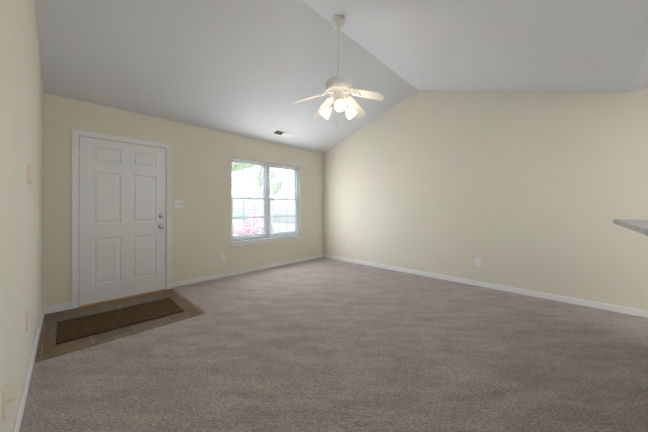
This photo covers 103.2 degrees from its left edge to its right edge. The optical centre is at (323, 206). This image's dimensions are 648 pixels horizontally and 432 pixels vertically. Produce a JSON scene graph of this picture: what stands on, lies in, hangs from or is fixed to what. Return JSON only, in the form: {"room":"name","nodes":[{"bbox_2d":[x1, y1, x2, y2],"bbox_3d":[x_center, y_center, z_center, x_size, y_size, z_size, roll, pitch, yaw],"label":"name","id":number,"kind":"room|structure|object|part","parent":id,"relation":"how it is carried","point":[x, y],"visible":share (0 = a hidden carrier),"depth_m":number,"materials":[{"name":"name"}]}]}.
{"room":"empty living room","nodes":[
{"label":"empty living room","id":0,"kind":"room"},
{"bbox_2d":[0,0,42,431],"bbox_3d":[-0.358,-0.534,-0.013,7.940,3.450,0.313,0,0,44],"label":"wall","id":1,"kind":"structure","parent":0,"point":[21,197],"depth_m":1.42,"materials":[{"name":"paint"}]},
{"bbox_2d":[3,385,14,420],"bbox_3d":[-1.357,0.838,1.109,0.072,0.116,0.030,0,0,45],"label":"outlet","id":2,"kind":"object","parent":1,"relation":"attached to","point":[5,401],"visible":1,"depth_m":1.08,"materials":[{"name":"beige plastic"}]},
{"bbox_2d":[26,311,27,331],"bbox_3d":[-1.959,0.755,1.696,0.007,0.116,0.072,0,0,-45],"label":"electrical outlet","id":3,"kind":"object","parent":1,"relation":"attached to","point":[26,321],"visible":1,"depth_m":1.69,"materials":[{"name":"beige plastic"}]},
{"bbox_2d":[13,307,45,431],"bbox_3d":[-0.355,1.148,0.095,7.790,0.086,0.173,0,0,44],"label":"baseboard","id":4,"kind":"structure","parent":1,"relation":"attached to","point":[18,420],"depth_m":1.67,"materials":[{"name":"paint"}]},
{"bbox_2d":[28,165,34,183],"bbox_3d":[-2.021,-0.220,1.777,0.080,0.120,0.030,0,0,45],"label":"switch box","id":5,"kind":"object","parent":1,"relation":"attached to","point":[31,174],"visible":1,"depth_m":1.75,"materials":[{"name":"beige plastic"}]},
{"bbox_2d":[43,93,322,306],"bbox_3d":[-1.725,-0.109,4.403,0.150,2.620,5.070,0,0,44],"label":"wall","id":6,"kind":"structure","parent":0,"point":[201,189],"depth_m":3.94,"materials":[{"name":"paint"}]},
{"bbox_2d":[71,129,170,308],"bbox_3d":[-2.646,0.146,3.431,0.168,2.106,1.039,0,0,44],"label":"door frame","id":7,"kind":"structure","parent":6,"relation":"attached to","point":[76,134],"depth_m":3.05,"materials":[{"name":"paint"}]},
{"bbox_2d":[78,136,165,305],"bbox_3d":[-2.594,0.171,3.379,0.114,2.031,0.916,0,0,44],"label":"door","id":8,"kind":"structure","parent":6,"relation":"in","point":[122,207],"depth_m":3.34,"materials":[{"name":"paint"}]},
{"bbox_3d":[-2.908,0.163,3.058,0.018,1.694,0.018,0,0,44],"label":"door hinges","id":9,"kind":"part","parent":8,"relation":"part of","materials":[{"name":"silver metal"}]},
{"bbox_3d":[-2.306,0.206,3.647,0.070,0.217,0.066,0,0,44],"label":"door knob set","id":10,"kind":"part","parent":8,"relation":"part of","materials":[{"name":"silver metal"}]},
{"bbox_2d":[79,289,166,307],"bbox_3d":[-2.639,1.191,3.422,0.185,0.016,0.913,0,0,44],"label":"door threshold sill","id":11,"kind":"structure","parent":6,"relation":"attached to","point":[120,298],"depth_m":3.31,"materials":[{"name":"brown wood"}]},
{"bbox_2d":[174,200,182,207],"bbox_3d":[-2.160,-0.041,3.826,0.022,0.116,0.116,0,0,44],"label":"light switch","id":12,"kind":"object","parent":6,"relation":"attached to","point":[178,203],"visible":1,"depth_m":3.83,"materials":[{"name":"white plastic"}]},
{"bbox_2d":[171,254,322,287],"bbox_3d":[-1.137,1.160,4.894,0.017,0.086,3.165,0,0,44],"label":"baseboard","id":13,"kind":"structure","parent":6,"relation":"attached to","point":[180,283],"depth_m":4.51,"materials":[{"name":"paint"}]},
{"bbox_2d":[229,159,302,246],"bbox_3d":[-1.093,-0.086,5.030,0.185,1.543,1.640,0,0,44],"label":"window","id":14,"kind":"structure","parent":6,"relation":"in","point":[268,188],"depth_m":5.03,"materials":[{"name":"white plastic"}]},
{"bbox_2d":[231,157,298,240],"bbox_3d":[-1.080,-0.128,5.018,0.038,1.454,1.554,0,0,44],"label":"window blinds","id":15,"kind":"object","parent":14,"relation":"attached to","point":[291,232],"visible":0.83,"depth_m":4.92,"materials":[{"name":"white plastic"}]},
{"bbox_2d":[34,0,647,152],"bbox_3d":[1.157,-1.660,1.677,8.390,0.990,5.420,0,0,44],"label":"ceiling","id":16,"kind":"structure","parent":0,"point":[255,69],"depth_m":2.76,"materials":[{"name":"paint"}]},
{"bbox_2d":[271,129,293,137],"bbox_3d":[-0.770,-1.362,4.799,0.400,0.017,0.170,0,-19,-46],"label":"ceiling vent","id":17,"kind":"object","parent":16,"relation":"in","point":[282,133],"visible":1,"depth_m":4.78,"materials":[{"name":"white metal"}]},
{"bbox_2d":[293,15,383,126],"bbox_3d":[0.181,-1.419,2.753,0.927,1.186,0.877,0,0,44],"label":"ceiling fan","id":18,"kind":"object","parent":16,"relation":"hanging from","point":[338,87],"visible":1,"depth_m":2.68,"materials":[{"name":"white painted metal"},{"name":"white painted wood"},{"name":"frosted glass"}]},
{"bbox_2d":[323,88,647,310],"bbox_3d":[2.897,-0.526,3.379,7.940,3.450,0.150,0,0,44],"label":"wall","id":19,"kind":"structure","parent":0,"point":[534,191],"depth_m":3.62,"materials":[{"name":"paint"}]},
{"bbox_2d":[475,258,480,265],"bbox_3d":[2.300,0.828,3.837,0.072,0.116,0.009,0,0,44],"label":"electrical outlet","id":20,"kind":"object","parent":19,"relation":"attached to","point":[477,261],"visible":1,"depth_m":3.83,"materials":[{"name":"white plastic"}]},
{"bbox_2d":[323,254,647,317],"bbox_3d":[2.786,1.156,3.368,7.790,0.086,0.013,0,0,44],"label":"baseboard","id":21,"kind":"structure","parent":19,"relation":"attached to","point":[620,309],"depth_m":3.52,"materials":[{"name":"paint"}]},
{"bbox_2d":[613,219,647,235],"bbox_3d":[1.924,0.653,1.111,0.667,1.080,2.875,0,0,44],"label":"bar","id":22,"kind":"object","parent":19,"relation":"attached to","point":[640,226],"visible":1,"depth_m":1.75,"materials":[{"name":"laminate"}]},
{"bbox_3d":[1.208,1.255,1.723,8.390,0.120,5.370,0,0,44],"label":"floor","id":23,"kind":"structure","parent":0,"visible":0},
{"bbox_2d":[34,289,204,362],"bbox_3d":[-2.212,1.196,2.839,1.350,0.004,1.336,0,0,44],"label":"floor","id":24,"kind":"structure","parent":23,"relation":"on","point":[48,347],"depth_m":2.65,"materials":[{"name":"tile"}]},
{"bbox_2d":[56,298,183,343],"bbox_3d":[-2.166,1.189,2.786,1.010,0.009,0.590,0,0,-45],"label":"doormat","id":25,"kind":"object","parent":24,"relation":"on","point":[79,327],"visible":0.98,"depth_m":2.70,"materials":[{"name":"brown fabric"}]},
{"bbox_2d":[37,288,205,362],"bbox_3d":[-2.209,1.190,2.846,1.304,0.007,1.308,0,0,44],"label":"trim strip","id":26,"kind":"object","parent":24,"relation":"on","point":[164,325],"visible":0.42,"depth_m":3.07,"materials":[{"name":"brown wood"}]},
{"bbox_2d":[19,257,647,431],"bbox_3d":[1.181,1.187,1.709,7.810,0.016,4.669,0,0,44],"label":"floor carpet","id":27,"kind":"object","parent":23,"relation":"on","point":[323,344],"visible":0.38,"depth_m":1.91,"materials":[{"name":"beige carpet"}]},
{"label":"outside","id":28,"kind":"structure","parent":0,"visible":0},
{"bbox_2d":[233,220,294,235],"bbox_3d":[-11.915,1.528,15.445,29.850,0.100,22.000,0,0,44],"label":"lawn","id":29,"kind":"structure","parent":28,"point":[274,229],"depth_m":18.32,"materials":[{"name":"green plant"}]},
{"bbox_2d":[234,214,257,234],"bbox_3d":[-3.338,0.853,13.365,1.517,1.240,4.968,0,0,-3],"label":"bush","id":30,"kind":"object","parent":29,"relation":"on","point":[247,227],"depth_m":11.16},
{"bbox_2d":[232,162,262,233],"bbox_3d":[-2.493,-1.452,10.290,3.345,5.839,4.653,0,0,44],"label":"tree","id":31,"kind":"object","parent":29,"relation":"on","point":[250,166],"depth_m":9.93,"materials":[{"name":"green plant"}]},
{"bbox_2d":[254,169,282,232],"bbox_3d":[-2.751,-1.938,13.841,3.603,6.827,3.216,0,0,44],"label":"tree","id":32,"kind":"object","parent":29,"relation":"on","point":[272,178],"depth_m":13.95,"materials":[{"name":"green plant"}]}
]}

